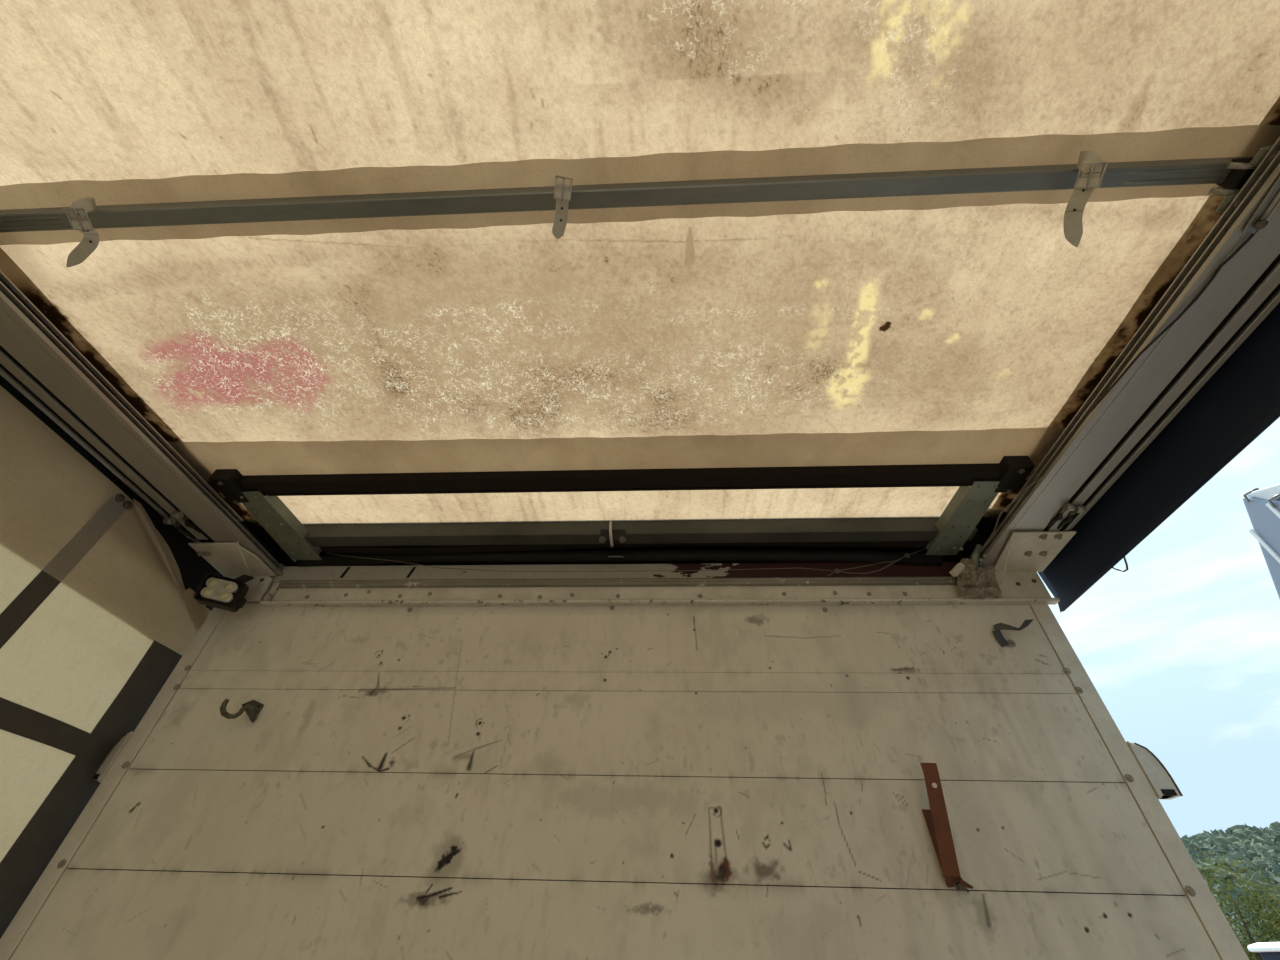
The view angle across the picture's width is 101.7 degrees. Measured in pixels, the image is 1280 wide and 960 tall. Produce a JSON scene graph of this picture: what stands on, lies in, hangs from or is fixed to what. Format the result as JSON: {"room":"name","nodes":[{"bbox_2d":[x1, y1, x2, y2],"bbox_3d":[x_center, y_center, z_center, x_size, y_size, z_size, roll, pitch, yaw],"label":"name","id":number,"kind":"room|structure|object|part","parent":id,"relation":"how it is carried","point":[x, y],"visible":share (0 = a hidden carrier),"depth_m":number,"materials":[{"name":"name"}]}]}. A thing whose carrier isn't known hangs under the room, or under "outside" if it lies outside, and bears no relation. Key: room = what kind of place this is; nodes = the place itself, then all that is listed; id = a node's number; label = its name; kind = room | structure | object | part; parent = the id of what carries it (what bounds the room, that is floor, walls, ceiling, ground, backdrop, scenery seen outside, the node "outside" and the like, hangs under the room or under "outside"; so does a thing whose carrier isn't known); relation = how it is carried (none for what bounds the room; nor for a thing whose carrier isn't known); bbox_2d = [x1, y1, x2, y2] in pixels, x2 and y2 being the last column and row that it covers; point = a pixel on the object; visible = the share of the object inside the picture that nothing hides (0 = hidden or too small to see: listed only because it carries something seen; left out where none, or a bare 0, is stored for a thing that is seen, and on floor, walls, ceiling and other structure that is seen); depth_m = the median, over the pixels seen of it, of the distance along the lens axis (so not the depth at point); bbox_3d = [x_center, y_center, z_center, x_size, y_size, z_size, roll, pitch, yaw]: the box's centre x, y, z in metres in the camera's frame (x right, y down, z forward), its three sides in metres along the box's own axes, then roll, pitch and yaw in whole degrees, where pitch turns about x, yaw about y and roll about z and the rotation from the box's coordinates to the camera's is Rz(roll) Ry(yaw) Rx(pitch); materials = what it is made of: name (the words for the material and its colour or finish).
{"room":"cargo space","nodes":[
{"label":"cargo space","id":0,"kind":"room"},
{"bbox_2d":[113,477,1003,610],"bbox_3d":[-0.092,0.193,1.471,2.552,0.310,0.540,-1,-43,3],"label":"roof frame","id":1,"kind":"object","parent":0,"point":[193,568],"visible":0.3,"depth_m":1.58,"materials":[{"name":"grey metal"}]},
{"bbox_2d":[240,491,321,561],"bbox_3d":[-1.085,0.141,1.585,0.112,0.046,0.326,-1,-43,3],"label":"bracket arm","id":2,"kind":"object","parent":1,"relation":"attached to","point":[272,514],"visible":0.98,"depth_m":1.57,"materials":[{"name":"metal"}]},
{"bbox_2d":[599,521,625,557],"bbox_3d":[-0.078,0.192,1.591,0.080,0.098,0.137,-1,-43,3],"label":"centre latch","id":3,"kind":"object","parent":1,"relation":"attached to","point":[610,536],"visible":1,"depth_m":1.55,"materials":[{"name":"metal"}]},
{"bbox_2d":[599,536,605,542],"bbox_3d":[-0.111,0.176,1.534,0.021,0.021,0.014,-1,-43,3],"label":"washer","id":4,"kind":"object","parent":3,"relation":"in","point":[602,539],"depth_m":1.53,"materials":[{"name":"metal"}]},
{"bbox_2d":[619,536,625,542],"bbox_3d":[-0.052,0.175,1.530,0.021,0.021,0.014,-1,-43,3],"label":"washer","id":5,"kind":"object","parent":3,"relation":"in","point":[622,539],"depth_m":1.53,"materials":[{"name":"metal"}]},
{"bbox_2d":[320,541,929,554],"bbox_3d":[-0.065,0.205,1.621,1.911,0.030,0.030,-1,-43,3],"label":"strip","id":6,"kind":"object","parent":1,"relation":"attached to","point":[913,544],"visible":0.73,"depth_m":1.63,"materials":[{"name":"black metal"}]},
{"bbox_2d":[925,481,998,554],"bbox_3d":[0.910,0.108,1.481,0.106,0.046,0.318,-1,-43,3],"label":"bracket arm","id":7,"kind":"object","parent":1,"relation":"attached to","point":[968,505],"visible":0.99,"depth_m":1.46,"materials":[{"name":"metal"}]},
{"bbox_2d":[10,603,1220,959],"bbox_3d":[-0.105,1.258,0.745,2.480,2.560,0.033,-1,-43,3],"label":"wall","id":8,"kind":"structure","parent":0,"point":[407,782],"depth_m":1.21,"materials":[{"name":"cream painted panels"},{"name":"dark dirt"}]},
{"bbox_2d":[93,731,132,781],"bbox_3d":[-1.344,0.713,1.336,0.037,0.117,0.046,-1,-43,3],"label":"edge catch","id":9,"kind":"object","parent":8,"relation":"attached to","point":[110,758],"visible":0.62,"depth_m":1.32,"materials":[{"name":"beige paint"}]},
{"bbox_2d":[0,607,226,959],"bbox_3d":[-1.317,1.315,0.791,0.051,2.482,0.066,-1,-43,3],"label":"trim","id":10,"kind":"structure","parent":8,"relation":"attached to","point":[12,937],"depth_m":1.26,"materials":[{"name":"beige paint"}]},
{"bbox_2d":[220,699,263,722],"bbox_3d":[-1.042,0.597,1.361,0.076,0.065,0.059,-1,-43,3],"label":"hook","id":11,"kind":"object","parent":8,"relation":"attached to","point":[252,708],"visible":1,"depth_m":1.36,"materials":[{"name":"metal"}]},
{"bbox_3d":[-1.037,0.614,1.384,0.062,0.058,0.004,-1,-43,3],"label":"plate","id":12,"kind":"part","parent":11,"relation":"part of","materials":[{"name":"metal"}]},
{"bbox_2d":[246,562,1059,606],"bbox_3d":[-0.064,0.329,1.605,2.502,0.149,0.076,-1,-43,3],"label":"header beam","id":13,"kind":"structure","parent":8,"relation":"attached to","point":[631,584],"depth_m":1.58,"materials":[{"name":"grey metal"}]},
{"bbox_3d":[-1.219,0.354,1.651,0.190,0.105,0.008,-1,-43,3],"label":"plate","id":14,"kind":"part","parent":13,"relation":"part of","materials":[{"name":"beige paint"}]},
{"bbox_3d":[-0.143,0.306,1.649,2.260,0.060,0.050,-1,-43,3],"label":"panel","id":15,"kind":"part","parent":13,"relation":"part of","materials":[{"name":"grey metal"}]},
{"bbox_3d":[-0.102,0.313,1.591,2.072,0.027,0.022,-1,-43,3],"label":"moulding","id":16,"kind":"part","parent":13,"relation":"part of","materials":[{"name":"grey metal"}]},
{"bbox_2d":[296,549,942,566],"bbox_3d":[-0.098,0.250,1.650,2.032,0.064,0.038,-1,-43,3],"label":"crossbar","id":17,"kind":"object","parent":13,"relation":"on","point":[630,555],"visible":0.91,"depth_m":1.64,"materials":[{"name":"black painted metal"}]},
{"bbox_2d":[328,549,924,575],"bbox_3d":[-0.073,0.254,1.593,1.874,0.098,0.008,-1,-43,3],"label":"wire","id":18,"kind":"object","parent":13,"relation":"attached to","point":[905,555],"visible":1,"depth_m":1.56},
{"bbox_2d":[949,544,1001,598],"bbox_3d":[0.966,0.266,1.506,0.136,0.149,0.088,-12,-45,15],"label":"joint","id":19,"kind":"object","parent":13,"relation":"attached to","point":[973,581],"visible":1,"depth_m":1.50,"materials":[{"name":"beige paint"}]},
{"bbox_2d":[994,531,1075,597],"bbox_3d":[1.063,0.240,1.452,0.250,0.093,0.197,-1,-43,3],"label":"plate","id":20,"kind":"object","parent":13,"relation":"attached to","point":[1025,554],"visible":0.89,"depth_m":1.49,"materials":[{"name":"beige paint"}]},
{"bbox_3d":[1.058,0.305,1.522,0.232,0.093,0.006,-1,-43,3],"label":"wall plate","id":21,"kind":"part","parent":20,"relation":"part of","materials":[{"name":"beige paint"}]},
{"bbox_3d":[1.103,0.206,1.478,0.172,0.005,0.193,-1,-43,3],"label":"plate","id":22,"kind":"part","parent":20,"relation":"part of","materials":[{"name":"beige paint"}]},
{"bbox_2d":[920,763,972,891],"bbox_3d":[0.649,0.735,1.110,0.062,0.226,0.079,-1,-43,3],"label":"bracket","id":23,"kind":"object","parent":8,"relation":"attached to","point":[936,818],"visible":1,"depth_m":1.10,"materials":[{"name":"brown metal"}]},
{"bbox_2d":[992,619,1033,646],"bbox_3d":[1.018,0.416,1.410,0.107,0.062,0.034,-18,-46,20],"label":"hook","id":24,"kind":"object","parent":8,"relation":"attached to","point":[997,633],"visible":1,"depth_m":1.41,"materials":[{"name":"grey metal"}]},
{"bbox_3d":[0.980,0.429,1.416,0.032,0.048,0.013,-1,-43,3],"label":"arm","id":25,"kind":"part","parent":24,"relation":"part of","materials":[{"name":"grey metal"}]},
{"bbox_3d":[0.996,0.401,1.418,0.055,0.030,0.006,-19,-47,21],"label":"arm","id":26,"kind":"part","parent":24,"relation":"part of","materials":[{"name":"grey metal"}]},
{"bbox_2d":[1007,639,1015,646],"bbox_3d":[1.005,0.441,1.409,0.022,0.022,0.006,-1,-43,3],"label":"washer","id":27,"kind":"object","parent":24,"relation":"in","point":[1011,643],"depth_m":1.41,"materials":[{"name":"metal"}]},
{"bbox_3d":[1.038,0.390,1.403,0.053,0.028,0.009,-12,-45,15],"label":"arm","id":28,"kind":"part","parent":24,"relation":"part of","materials":[{"name":"grey metal"}]},
{"bbox_2d":[1029,604,1248,959],"bbox_3d":[1.106,1.279,0.668,0.056,2.482,0.066,-1,-43,3],"label":"trim","id":29,"kind":"structure","parent":8,"relation":"attached to","point":[1215,924],"depth_m":1.16,"materials":[{"name":"beige paint"}]},
{"bbox_2d":[1126,741,1182,798],"bbox_3d":[1.183,0.675,1.207,0.060,0.117,0.046,-1,-43,3],"label":"edge catch","id":30,"kind":"object","parent":8,"relation":"attached to","point":[1162,783],"visible":0.77,"depth_m":1.19,"materials":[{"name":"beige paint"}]},
{"bbox_3d":[1.159,0.672,1.205,0.013,0.117,0.038,-1,-43,3],"label":"plate","id":31,"kind":"part","parent":30,"relation":"part of","materials":[{"name":"beige paint"}]},
{"bbox_2d":[0,0,1279,542],"bbox_3d":[-0.240,-2.135,-0.902,2.554,0.087,6.989,-1,-43,3],"label":"ceiling","id":32,"kind":"structure","parent":0,"point":[948,328],"depth_m":0.96,"materials":[{"name":"fabric"}]},
{"bbox_2d":[0,270,283,575],"bbox_3d":[-1.411,-2.101,-0.850,0.187,0.098,7.000,-1,-43,3],"label":"rail","id":33,"kind":"object","parent":32,"relation":"attached to","point":[36,358],"visible":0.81,"depth_m":1.21,"materials":[{"name":"grey metal"}]},
{"bbox_2d":[0,375,116,481],"bbox_3d":[-1.536,-2.060,-0.811,0.030,0.130,7.100,-1,-43,3],"label":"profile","id":34,"kind":"object","parent":33,"relation":"attached to","point":[4,383],"visible":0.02,"depth_m":1.24,"materials":[{"name":"grey aluminium"}]},
{"bbox_2d":[0,385,210,938],"bbox_3d":[-1.523,-0.990,-1.846,0.052,2.874,7.040,-1,-43,3],"label":"curtain","id":35,"kind":"object","parent":33,"relation":"hanging from","point":[97,613],"visible":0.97,"depth_m":1.22,"materials":[{"name":"fabric"}]},
{"bbox_2d":[163,516,193,538],"bbox_3d":[-1.316,0.141,1.489,0.020,0.024,0.100,-1,-43,3],"label":"roller","id":36,"kind":"object","parent":33,"relation":"attached to","point":[167,521],"visible":0.91,"depth_m":1.48,"materials":[{"name":"metal"}]},
{"bbox_2d":[171,510,201,532],"bbox_3d":[-1.275,0.122,1.468,0.020,0.024,0.100,-1,-43,3],"label":"roller","id":37,"kind":"object","parent":33,"relation":"attached to","point":[178,514],"visible":1,"depth_m":1.46,"materials":[{"name":"metal"}]},
{"bbox_2d":[188,541,275,601],"bbox_3d":[-1.254,0.277,1.572,0.174,0.093,0.192,-1,-43,3],"label":"plate","id":38,"kind":"object","parent":33,"relation":"attached to","point":[232,560],"visible":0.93,"depth_m":1.61,"materials":[{"name":"beige paint"}]},
{"bbox_2d":[194,573,253,611],"bbox_3d":[-1.220,0.323,1.530,0.137,0.127,0.055,4,-43,-2],"label":"work light","id":39,"kind":"object","parent":38,"relation":"attached to","point":[217,591],"visible":1,"depth_m":1.51,"materials":[{"name":"black plastic"}]},
{"bbox_3d":[-1.160,0.356,1.514,0.012,0.028,0.020,-1,-43,3],"label":"knob","id":40,"kind":"part","parent":39,"relation":"part of","materials":[{"name":"black plastic"}]},
{"bbox_3d":[-1.253,0.247,1.604,0.174,0.005,0.178,-1,-43,3],"label":"plate","id":41,"kind":"part","parent":38,"relation":"part of","materials":[{"name":"beige paint"}]},
{"bbox_3d":[-1.247,0.340,1.640,0.155,0.093,0.006,-1,-43,3],"label":"wall plate","id":42,"kind":"part","parent":38,"relation":"part of","materials":[{"name":"beige paint"}]},
{"bbox_2d":[208,456,1034,503],"bbox_3d":[-0.089,0.004,1.416,2.184,0.051,0.101,-1,-43,3],"label":"bar","id":43,"kind":"object","parent":33,"relation":"attached to","point":[1011,472],"visible":0.97,"depth_m":1.41,"materials":[{"name":"black metal"}]},
{"bbox_2d":[0,145,1276,232],"bbox_3d":[-0.123,-0.471,0.889,2.240,0.069,0.101,-1,-43,3],"label":"bow","id":44,"kind":"object","parent":32,"relation":"attached to","point":[1230,173],"visible":0.94,"depth_m":0.89,"materials":[{"name":"metal"}]},
{"bbox_2d":[63,197,98,266],"bbox_3d":[-0.981,-0.437,0.934,0.045,0.076,0.123,24,-47,-22],"label":"strap","id":45,"kind":"object","parent":44,"relation":"attached to","point":[78,210],"visible":1,"depth_m":0.91,"materials":[{"name":"grey plastic"}]},
{"bbox_2d":[552,175,572,238],"bbox_3d":[-0.132,-0.467,0.891,0.030,0.045,0.099,7,-43,-6],"label":"strap","id":46,"kind":"object","parent":44,"relation":"hanging from","point":[562,194],"visible":1,"depth_m":0.88,"materials":[{"name":"grey plastic"}]},
{"bbox_2d":[1063,151,1107,246],"bbox_3d":[0.712,-0.458,0.857,0.036,0.071,0.139,-8,-44,11],"label":"strap","id":47,"kind":"object","parent":44,"relation":"attached to","point":[1090,163],"visible":1,"depth_m":0.83,"materials":[{"name":"grey plastic"}]},
{"bbox_3d":[0.948,-0.467,0.841,0.048,0.017,0.009,-1,-43,3],"label":"link arm","id":48,"kind":"part","parent":44,"relation":"part of","materials":[{"name":"metal"}]},
{"bbox_3d":[0.971,-0.451,0.847,0.046,0.007,0.032,-1,-43,3],"label":"plate","id":49,"kind":"part","parent":44,"relation":"part of","materials":[{"name":"metal"}]},
{"bbox_3d":[0.946,-0.492,0.814,0.048,0.017,0.009,-1,-43,3],"label":"link arm","id":50,"kind":"part","parent":44,"relation":"part of","materials":[{"name":"metal"}]},
{"bbox_3d":[0.968,-0.496,0.797,0.046,0.007,0.029,-1,-43,3],"label":"plate","id":51,"kind":"part","parent":44,"relation":"part of","materials":[{"name":"metal"}]},
{"bbox_2d":[978,137,1279,566],"bbox_3d":[0.931,-2.136,-0.969,0.187,0.098,7.000,-1,-43,3],"label":"rail","id":52,"kind":"object","parent":32,"relation":"attached to","point":[1096,448],"visible":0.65,"depth_m":1.03,"materials":[{"name":"grey metal"}]},
{"bbox_2d":[977,477,1040,552],"bbox_3d":[0.984,0.093,1.395,0.027,0.030,0.324,1,-43,1],"label":"cable","id":53,"kind":"object","parent":52,"relation":"hanging from","point":[1036,481],"visible":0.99,"depth_m":1.40,"materials":[{"name":"grey metal"}]},
{"bbox_2d":[1047,502,1075,526],"bbox_3d":[1.095,0.095,1.356,0.020,0.024,0.100,-1,-43,3],"label":"roller","id":54,"kind":"object","parent":52,"relation":"attached to","point":[1068,506],"visible":1,"depth_m":1.34,"materials":[{"name":"metal"}]},
{"bbox_2d":[1057,505,1085,528],"bbox_3d":[1.124,0.100,1.361,0.020,0.024,0.100,-1,-43,3],"label":"roller","id":55,"kind":"object","parent":52,"relation":"attached to","point":[1079,508],"visible":0.94,"depth_m":1.35,"materials":[{"name":"metal"}]},
{"bbox_2d":[1038,303,1279,612],"bbox_3d":[1.040,-2.054,-1.022,0.042,0.190,7.045,-1,-43,3],"label":"curtain","id":56,"kind":"object","parent":52,"relation":"hanging from","point":[1240,401],"visible":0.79,"depth_m":1.15,"materials":[{"name":"blue fabric"}]},
{"bbox_2d":[1089,230,1257,412],"bbox_3d":[0.969,-0.275,0.968,0.015,0.009,0.389,4,-43,-2],"label":"loose cable","id":57,"kind":"object","parent":52,"relation":"attached to","point":[1248,239],"visible":1,"depth_m":0.94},
{"bbox_2d":[1242,176,1279,232],"bbox_3d":[0.969,-0.427,0.793,0.024,0.015,0.107,-5,-43,7],"label":"clamp","id":58,"kind":"object","parent":52,"relation":"attached to","point":[1258,221],"visible":1,"depth_m":0.81,"materials":[{"name":"metal"}]},
{"bbox_3d":[72.584,-28.525,-37.821,450.000,0.200,210.000,-1,-43,3],"label":"ground","id":59,"kind":"structure","parent":0,"visible":0},
{"bbox_2d":[1191,846,1279,959],"bbox_3d":[15.952,12.606,12.888,4.890,5.685,5.636,20,-46,-19],"label":"broadleaf tree","id":60,"kind":"object","parent":59,"relation":"on","point":[1275,925],"visible":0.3,"depth_m":13.38,"materials":[{"name":"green plant"}]},
{"bbox_2d":[1241,484,1279,598],"bbox_3d":[3.227,-1.340,-2.737,2.514,4.295,9.711,-1,-43,3],"label":"trailer","id":61,"kind":"object","parent":59,"relation":"on","point":[1262,506],"visible":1,"depth_m":1.86,"materials":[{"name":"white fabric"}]},
{"bbox_2d":[1241,912,1279,959],"bbox_3d":[22.082,15.574,15.699,5.483,5.434,5.276,24,-47,-23],"label":"broadleaf tree","id":62,"kind":"object","parent":59,"relation":"on","point":[1272,912],"visible":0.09,"depth_m":16.67,"materials":[{"name":"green plant"}]},
{"bbox_2d":[1247,942,1279,959],"bbox_3d":[16.674,10.186,8.698,8.400,3.549,2.700,-1,-43,3],"label":"lorry","id":63,"kind":"object","parent":59,"relation":"on","point":[1268,950],"visible":1,"depth_m":10.54,"materials":[{"name":"white metal"}]},
{"bbox_3d":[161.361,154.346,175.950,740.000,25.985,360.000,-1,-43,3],"label":"hill","id":64,"kind":"object","parent":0,"visible":0},
{"bbox_2d":[1181,821,1279,944],"bbox_3d":[112.799,68.551,86.390,116.998,28.118,120.550,-1,-43,3],"label":"hillside wood","id":65,"kind":"object","parent":64,"relation":"on","point":[1255,845],"visible":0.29,"depth_m":84.56,"materials":[{"name":"green plant"}]}
]}

